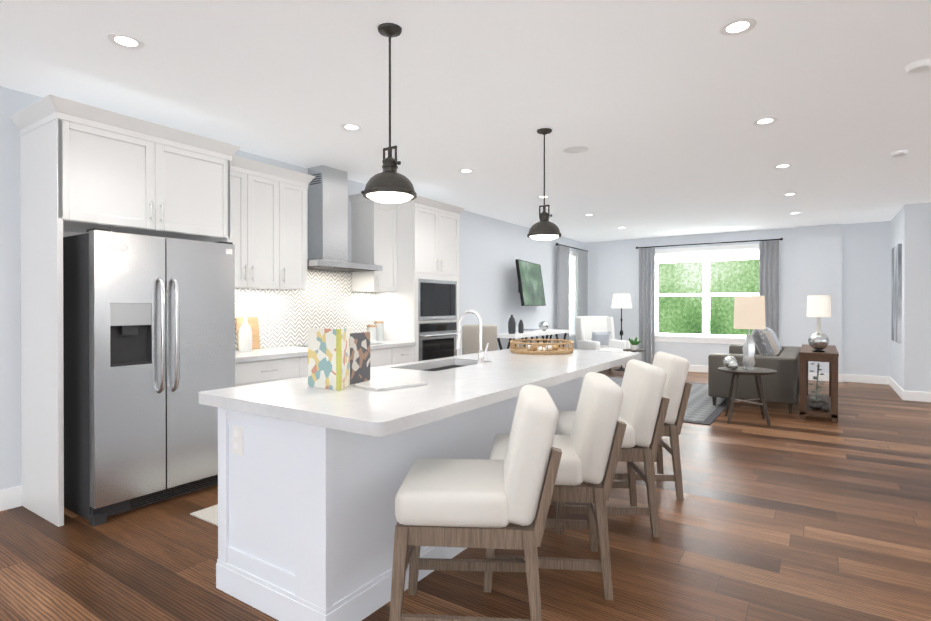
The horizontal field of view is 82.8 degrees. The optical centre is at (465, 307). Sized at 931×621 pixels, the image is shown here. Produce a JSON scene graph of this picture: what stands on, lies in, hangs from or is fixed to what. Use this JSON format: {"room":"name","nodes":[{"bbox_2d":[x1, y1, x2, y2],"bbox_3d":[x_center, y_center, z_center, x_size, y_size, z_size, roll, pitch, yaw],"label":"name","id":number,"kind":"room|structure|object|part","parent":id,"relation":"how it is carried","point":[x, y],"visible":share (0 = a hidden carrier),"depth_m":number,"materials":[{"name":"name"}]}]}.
{"room":"kitchen","nodes":[
{"label":"kitchen","id":0,"kind":"room"},
{"bbox_2d":[0,86,583,489],"bbox_3d":[-1.683,-0.068,5.504,0.150,2.740,15.810,0,0,34],"label":"wall","id":1,"kind":"structure","parent":0,"point":[491,250],"depth_m":7.77,"materials":[{"name":"grey paint"}]},
{"bbox_2d":[19,110,233,241],"bbox_3d":[-2.377,-0.840,3.781,0.608,0.620,1.114,0,0,34],"label":"upper cabinet","id":2,"kind":"object","parent":1,"relation":"attached to","point":[83,167],"depth_m":3.45,"materials":[{"name":"white wood"}]},
{"bbox_2d":[232,166,285,289],"bbox_3d":[-1.980,-0.664,4.607,0.348,0.980,0.693,0,0,34],"label":"upper cabinet","id":3,"kind":"object","parent":1,"relation":"attached to","point":[259,242],"depth_m":4.59,"materials":[{"name":"white wood"}]},
{"bbox_2d":[286,178,309,289],"bbox_3d":[-1.749,-0.665,4.952,0.348,0.980,0.377,0,0,34],"label":"upper cabinet","id":4,"kind":"object","parent":1,"relation":"attached to","point":[297,273],"depth_m":4.92,"materials":[{"name":"white wood"}]},
{"bbox_2d":[307,165,382,271],"bbox_3d":[-1.335,-0.915,5.442,0.467,1.041,0.890,0,0,34],"label":"range hood","id":5,"kind":"object","parent":1,"relation":"attached to","point":[327,218],"visible":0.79,"depth_m":5.39,"materials":[{"name":"silver metal"}]},
{"bbox_2d":[350,202,397,293],"bbox_3d":[-1.038,-0.670,6.014,0.348,0.980,0.380,0,0,34],"label":"upper cabinet","id":6,"kind":"object","parent":1,"relation":"attached to","point":[374,225],"depth_m":5.89,"materials":[{"name":"white wood"}]},
{"bbox_2d":[0,365,930,510],"bbox_3d":[2.644,1.247,2.581,10.300,0.135,15.460,0,0,34],"label":"baseboard","id":7,"kind":"structure","parent":1,"relation":"attached to","point":[10,498],"depth_m":7.76,"materials":[{"name":"white wood"}]},
{"bbox_2d":[515,259,545,305],"bbox_3d":[1.157,-0.414,9.251,0.392,0.769,1.347,0,0,34],"label":"television","id":8,"kind":"object","parent":1,"relation":"attached to","point":[530,285],"depth_m":9.09,"materials":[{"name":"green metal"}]},
{"bbox_2d":[555,243,587,347],"bbox_3d":[2.216,-0.020,11.057,0.143,2.515,1.684,0,0,34],"label":"curtain","id":9,"kind":"object","parent":1,"relation":"attached to","point":[563,262],"visible":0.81,"depth_m":10.79,"materials":[{"name":"grey fabric"}]},
{"bbox_2d":[569,251,576,336],"bbox_3d":[2.122,-0.297,11.133,0.165,1.820,1.010,0,0,34],"label":"window","id":10,"kind":"structure","parent":1,"relation":"in","point":[570,299],"depth_m":11.45,"materials":[{"name":"white"}]},
{"bbox_2d":[0,367,930,620],"bbox_3d":[2.658,1.365,2.602,10.600,0.100,15.810,0,0,34],"label":"floor","id":11,"kind":"structure","parent":0,"point":[785,516],"depth_m":2.89,"materials":[{"name":"brown wood"}]},
{"bbox_2d":[63,228,234,526],"bbox_3d":[-2.249,0.415,3.719,0.838,1.790,0.910,0,0,34],"label":"fridge","id":12,"kind":"object","parent":11,"relation":"on","point":[148,338],"visible":0.83,"depth_m":3.38,"materials":[{"name":"grey metal"}]},
{"bbox_2d":[190,504,217,525],"bbox_3d":[-0.816,1.304,4.153,0.640,0.008,2.380,0,0,34],"label":"floor mat","id":13,"kind":"object","parent":11,"relation":"on","point":[209,514],"visible":0.14,"depth_m":3.33,"materials":[{"name":"white fabric"}]},
{"bbox_2d":[235,358,307,386],"bbox_3d":[-1.867,0.867,4.549,0.608,0.880,0.711,0,0,34],"label":"base cabinet","id":14,"kind":"object","parent":11,"relation":"on","point":[246,373],"depth_m":4.37,"materials":[{"name":"white wood"}]},
{"bbox_2d":[235,338,417,361],"bbox_3d":[-1.434,0.404,5.171,0.633,0.040,2.226,0,0,34],"label":"countertop","id":15,"kind":"structure","parent":14,"relation":"on","point":[267,352],"depth_m":4.65,"materials":[{"name":"white stone"}]},
{"bbox_2d":[239,312,251,351],"bbox_3d":[-1.925,0.212,4.614,0.110,0.345,0.110,0,0,34],"label":"soap dispenser","id":16,"kind":"object","parent":15,"relation":"on","point":[245,337],"visible":1,"depth_m":4.57,"materials":[{"name":"white ceramic"}]},
{"bbox_2d":[235,317,260,350],"bbox_3d":[-1.987,0.235,4.824,0.059,0.299,0.220,0,0,34],"label":"cutting board","id":17,"kind":"object","parent":15,"relation":"on","point":[253,323],"visible":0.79,"depth_m":4.86,"materials":[{"name":"beige wood"}]},
{"bbox_2d":[367,324,379,341],"bbox_3d":[-1.056,0.288,5.946,0.115,0.182,0.115,0,0,25],"label":"canister","id":18,"kind":"object","parent":15,"relation":"on","point":[376,331],"depth_m":5.91,"materials":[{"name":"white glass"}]},
{"bbox_2d":[374,321,383,340],"bbox_3d":[-0.995,0.267,6.074,0.105,0.222,0.105,0,0,25],"label":"canister","id":19,"kind":"object","parent":15,"relation":"on","point":[376,322],"depth_m":6.04,"materials":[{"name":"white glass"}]},
{"bbox_2d":[370,346,397,367],"bbox_3d":[-1.286,0.863,5.416,0.608,0.880,1.022,0,0,34],"label":"base cabinet","id":20,"kind":"object","parent":11,"relation":"on","point":[378,358],"depth_m":5.52,"materials":[{"name":"white wood"}]},
{"bbox_2d":[213,362,583,620],"bbox_3d":[-0.009,0.872,3.532,0.754,0.878,3.050,0,0,34],"label":"kitchen island","id":21,"kind":"object","parent":11,"relation":"on","point":[310,480],"depth_m":2.28,"materials":[{"name":"white wood"}]},
{"bbox_2d":[198,348,641,437],"bbox_3d":[0.127,0.406,3.414,1.135,0.050,3.190,0,0,34],"label":"island countertop","id":22,"kind":"structure","parent":21,"relation":"on","point":[487,378],"depth_m":2.41,"materials":[{"name":"white stone"}]},
{"bbox_2d":[308,327,427,390],"bbox_3d":[-0.487,0.241,2.624,0.494,0.285,0.421,0,0,34],"label":"cookbooks","id":23,"kind":"object","parent":22,"relation":"on","point":[338,359],"visible":1,"depth_m":2.54,"materials":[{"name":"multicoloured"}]},
{"bbox_2d":[510,339,573,354],"bbox_3d":[0.643,0.328,4.459,0.538,0.096,0.538,0,0,34],"label":"basket tray","id":24,"kind":"object","parent":22,"relation":"on","point":[539,348],"visible":1,"depth_m":4.31,"materials":[{"name":"wicker"}]},
{"bbox_2d":[398,346,413,363],"bbox_3d":[-0.947,0.861,5.923,0.608,0.880,0.441,0,0,34],"label":"base cabinet","id":25,"kind":"object","parent":11,"relation":"on","point":[405,354],"depth_m":5.80,"materials":[{"name":"white wood"}]},
{"bbox_2d":[374,202,459,361],"bbox_3d":[-0.572,0.068,6.469,0.620,2.460,0.890,0,0,34],"label":"tall cabinet","id":26,"kind":"object","parent":11,"relation":"on","point":[424,310],"depth_m":6.14,"materials":[{"name":"white wood"}]},
{"bbox_2d":[389,385,561,620],"bbox_3d":[0.046,0.830,2.183,0.648,0.972,0.506,0,0,4],"label":"stool","id":27,"kind":"object","parent":11,"relation":"on","point":[473,503],"visible":1,"depth_m":1.96,"materials":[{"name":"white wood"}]},
{"bbox_2d":[462,325,496,354],"bbox_3d":[0.209,0.761,7.436,0.480,1.064,0.591,0,0,4],"label":"chair","id":28,"kind":"object","parent":11,"relation":"on","point":[470,339],"visible":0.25,"depth_m":7.16,"materials":[{"name":"beige fabric"}]},
{"bbox_2d":[497,329,568,349],"bbox_3d":[1.221,0.859,9.304,0.390,0.867,2.150,0,0,34],"label":"media console","id":29,"kind":"object","parent":11,"relation":"on","point":[547,333],"visible":0.29,"depth_m":8.89,"materials":[{"name":"white wood"}]},
{"bbox_2d":[483,372,626,599],"bbox_3d":[0.430,0.828,2.646,0.648,0.972,0.506,0,0,6],"label":"stool","id":30,"kind":"object","parent":11,"relation":"on","point":[590,446],"visible":0.71,"depth_m":2.41,"materials":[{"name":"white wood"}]},
{"bbox_2d":[574,316,629,372],"bbox_3d":[2.708,0.727,10.498,0.760,1.107,0.902,0,0,-16],"label":"armchair","id":31,"kind":"object","parent":11,"relation":"on","point":[594,333],"visible":0.52,"depth_m":10.61,"materials":[{"name":"white fabric"}]},
{"bbox_2d":[550,359,669,537],"bbox_3d":[0.861,0.826,3.276,0.648,0.972,0.506,0,0,3],"label":"stool","id":32,"kind":"object","parent":11,"relation":"on","point":[643,409],"visible":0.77,"depth_m":3.05,"materials":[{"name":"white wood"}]},
{"bbox_2d":[611,294,631,370],"bbox_3d":[3.203,0.499,10.833,0.410,1.560,0.410,0,0,34],"label":"floor lamp","id":33,"kind":"object","parent":11,"relation":"on","point":[621,301],"visible":0.88,"depth_m":10.69,"materials":[{"name":"grey metal"}]},
{"bbox_2d":[623,349,644,351],"bbox_3d":[3.146,1.033,9.851,0.400,0.500,0.400,0,0,34],"label":"accent table","id":34,"kind":"object","parent":11,"relation":"on","point":[639,350],"visible":0.44,"depth_m":9.69,"materials":[{"name":"brown wood"}]},
{"bbox_2d":[629,337,640,349],"bbox_3d":[3.151,0.663,9.828,0.218,0.239,0.198,0,0,34],"label":"potted plant","id":35,"kind":"object","parent":34,"relation":"on","point":[635,343],"visible":1,"depth_m":9.81,"materials":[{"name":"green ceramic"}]},
{"bbox_2d":[614,352,691,499],"bbox_3d":[1.248,0.823,3.869,0.648,0.972,0.506,0,0,5],"label":"stool","id":36,"kind":"object","parent":11,"relation":"on","point":[677,389],"visible":0.38,"depth_m":3.62,"materials":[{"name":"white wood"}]},
{"bbox_2d":[607,376,727,424],"bbox_3d":[2.562,1.285,7.902,2.540,0.013,3.290,0,0,34],"label":"area rug","id":37,"kind":"object","parent":11,"relation":"on","point":[701,409],"visible":0.18,"depth_m":6.92,"materials":[{"name":"grey"}]},
{"bbox_2d":[718,367,776,425],"bbox_3d":[3.232,1.004,6.062,0.600,0.590,0.600,0,0,34],"label":"side table","id":38,"kind":"object","parent":11,"relation":"on","point":[757,373],"visible":0.9,"depth_m":5.96,"materials":[{"name":"brown wood"}]},
{"bbox_2d":[723,356,737,369],"bbox_3d":[3.061,0.633,6.087,0.176,0.150,0.255,0,0,34],"label":"orb","id":39,"kind":"object","parent":38,"relation":"on","point":[730,362],"visible":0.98,"depth_m":6.08,"materials":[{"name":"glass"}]},
{"bbox_2d":[733,296,765,369],"bbox_3d":[3.259,0.286,6.064,0.314,0.844,0.314,0,0,26],"label":"table lamp","id":40,"kind":"object","parent":38,"relation":"on","point":[749,312],"visible":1,"depth_m":5.95,"materials":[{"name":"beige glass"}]},
{"bbox_2d":[708,327,800,413],"bbox_3d":[4.174,0.768,7.512,0.990,1.050,2.120,0,0,34],"label":"sofa","id":41,"kind":"object","parent":11,"relation":"on","point":[781,385],"visible":0.9,"depth_m":6.69,"materials":[{"name":"fabric"}]},
{"bbox_2d":[799,344,838,422],"bbox_3d":[4.468,0.907,6.677,0.380,0.780,1.510,0,0,34],"label":"console table","id":42,"kind":"object","parent":11,"relation":"on","point":[830,354],"visible":1,"depth_m":6.12,"materials":[{"name":"brown wood"}]},
{"bbox_2d":[807,296,830,351],"bbox_3d":[4.162,0.188,6.217,0.240,0.659,0.240,0,0,34],"label":"light","id":43,"kind":"object","parent":42,"relation":"on","point":[818,307],"visible":1,"depth_m":6.14,"materials":[{"name":"white fabric"}]},
{"bbox_2d":[808,363,829,411],"bbox_3d":[4.197,0.920,6.266,0.220,0.575,0.329,0,0,34],"label":"decor","id":44,"kind":"object","parent":42,"relation":"on","point":[817,404],"visible":1,"depth_m":6.24,"materials":[{"name":"grey plant"}]},
{"bbox_2d":[0,0,930,241],"bbox_3d":[2.658,-1.476,2.590,10.600,0.100,15.810,0,0,34],"label":"ceiling","id":45,"kind":"structure","parent":0,"point":[657,108],"depth_m":3.52,"materials":[{"name":"white paint"}]},
{"bbox_2d":[107,33,144,49],"bbox_3d":[-1.781,-1.411,2.767,0.168,0.030,0.166,0,0,34],"label":"recessed light","id":46,"kind":"object","parent":45,"relation":"in","point":[119,39],"depth_m":2.82,"materials":[{"name":"white"}]},
{"bbox_2d":[340,124,361,130],"bbox_3d":[-0.885,-1.417,4.102,0.165,0.030,0.163,0,0,34],"label":"recessed light","id":47,"kind":"object","parent":45,"relation":"in","point":[350,127],"depth_m":4.19,"materials":[{"name":"white"}]},
{"bbox_2d":[361,23,416,203],"bbox_3d":[-0.382,-0.981,2.696,0.286,0.886,0.274,0,0,34],"label":"pendant light","id":48,"kind":"object","parent":45,"relation":"hanging from","point":[389,184],"visible":1,"depth_m":2.65,"materials":[{"name":"black metal"}]},
{"bbox_2d":[458,169,473,172],"bbox_3d":[0.008,-1.423,5.439,0.162,0.030,0.164,0,0,34],"label":"recessed light","id":49,"kind":"object","parent":45,"relation":"in","point":[462,170],"depth_m":5.56,"materials":[{"name":"white"}]},
{"bbox_2d":[527,128,560,240],"bbox_3d":[0.642,-0.988,4.261,0.286,0.886,0.274,0,0,34],"label":"pendant light","id":50,"kind":"object","parent":45,"relation":"hanging from","point":[544,228],"visible":1,"depth_m":4.21,"materials":[{"name":"brown metal"}]},
{"bbox_2d":[563,146,588,152],"bbox_3d":[0.980,-1.420,4.689,0.221,0.030,0.220,0,0,34],"label":"ceiling speaker","id":51,"kind":"object","parent":45,"relation":"in","point":[573,149],"depth_m":4.77,"materials":[{"name":"white plastic"}]},
{"bbox_2d":[719,18,756,35],"bbox_3d":[1.354,-1.411,2.625,0.166,0.030,0.169,0,0,34],"label":"recessed light","id":52,"kind":"object","parent":45,"relation":"in","point":[735,26],"depth_m":2.67,"materials":[{"name":"white"}]},
{"bbox_2d":[752,117,777,124],"bbox_3d":[2.252,-1.416,3.968,0.165,0.030,0.169,0,0,34],"label":"recessed light","id":53,"kind":"object","parent":45,"relation":"in","point":[769,120],"depth_m":4.05,"materials":[{"name":"white plastic"}]},
{"bbox_2d":[773,164,792,168],"bbox_3d":[3.158,-1.422,5.248,0.163,0.030,0.171,0,0,34],"label":"recessed light","id":54,"kind":"object","parent":45,"relation":"in","point":[782,165],"depth_m":5.36,"materials":[{"name":"white"}]},
{"bbox_2d":[891,150,907,156],"bbox_3d":[3.958,-1.420,4.813,0.121,0.030,0.235,0,0,34],"label":"recessed light","id":55,"kind":"object","parent":45,"relation":"in","point":[903,152],"depth_m":4.84,"materials":[{"name":"white plastic"}]},
{"bbox_2d":[905,60,930,72],"bbox_3d":[2.627,-1.413,3.063,0.119,0.030,0.192,0,0,34],"label":"smoke detector","id":56,"kind":"object","parent":45,"relation":"in","point":[919,66],"depth_m":3.07,"materials":[{"name":"white plastic"}]},
{"bbox_2d":[584,221,890,376],"bbox_3d":[4.976,-0.089,10.341,5.530,2.740,0.360,0,0,34],"label":"wall","id":57,"kind":"structure","parent":0,"point":[846,268],"depth_m":9.35,"materials":[{"name":"grey paint"}]},
{"bbox_2d":[654,244,758,344],"bbox_3d":[4.763,-0.252,10.462,2.170,1.905,0.195,0,0,34],"label":"window","id":58,"kind":"structure","parent":57,"relation":"in","point":[706,255],"depth_m":10.48,"materials":[{"name":"white"}]},
{"bbox_2d":[636,238,782,364],"bbox_3d":[4.687,-0.017,10.350,2.650,2.515,0.143,0,0,34],"label":"curtain","id":59,"kind":"object","parent":57,"relation":"attached to","point":[769,269],"visible":0.85,"depth_m":10.82,"materials":[{"name":"grey fabric"}]},
{"bbox_2d":[890,207,902,388],"bbox_3d":[6.710,-0.080,8.132,0.190,2.740,1.580,0,0,34],"label":"wall","id":60,"kind":"structure","parent":0,"point":[896,362],"depth_m":7.91,"materials":[{"name":"grey paint"}]},
{"bbox_3d":[6.516,-0.209,7.979,0.038,1.440,0.850,0,0,34],"label":"canvas art","id":61,"kind":"part","parent":60,"relation":"part of"},
{"bbox_2d":[903,202,930,391],"bbox_3d":[8.289,-0.070,6.033,5.070,2.740,0.150,0,0,34],"label":"wall","id":62,"kind":"structure","parent":0,"point":[916,296],"depth_m":7.31,"materials":[{"name":"grey paint"}]},
{"label":"outside","id":63,"kind":"structure","parent":0,"visible":0},
{"bbox_2d":[658,259,758,334],"bbox_3d":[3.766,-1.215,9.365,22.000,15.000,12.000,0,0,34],"label":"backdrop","id":64,"kind":"structure","parent":63,"point":[681,314],"depth_m":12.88,"materials":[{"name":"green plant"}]}
]}

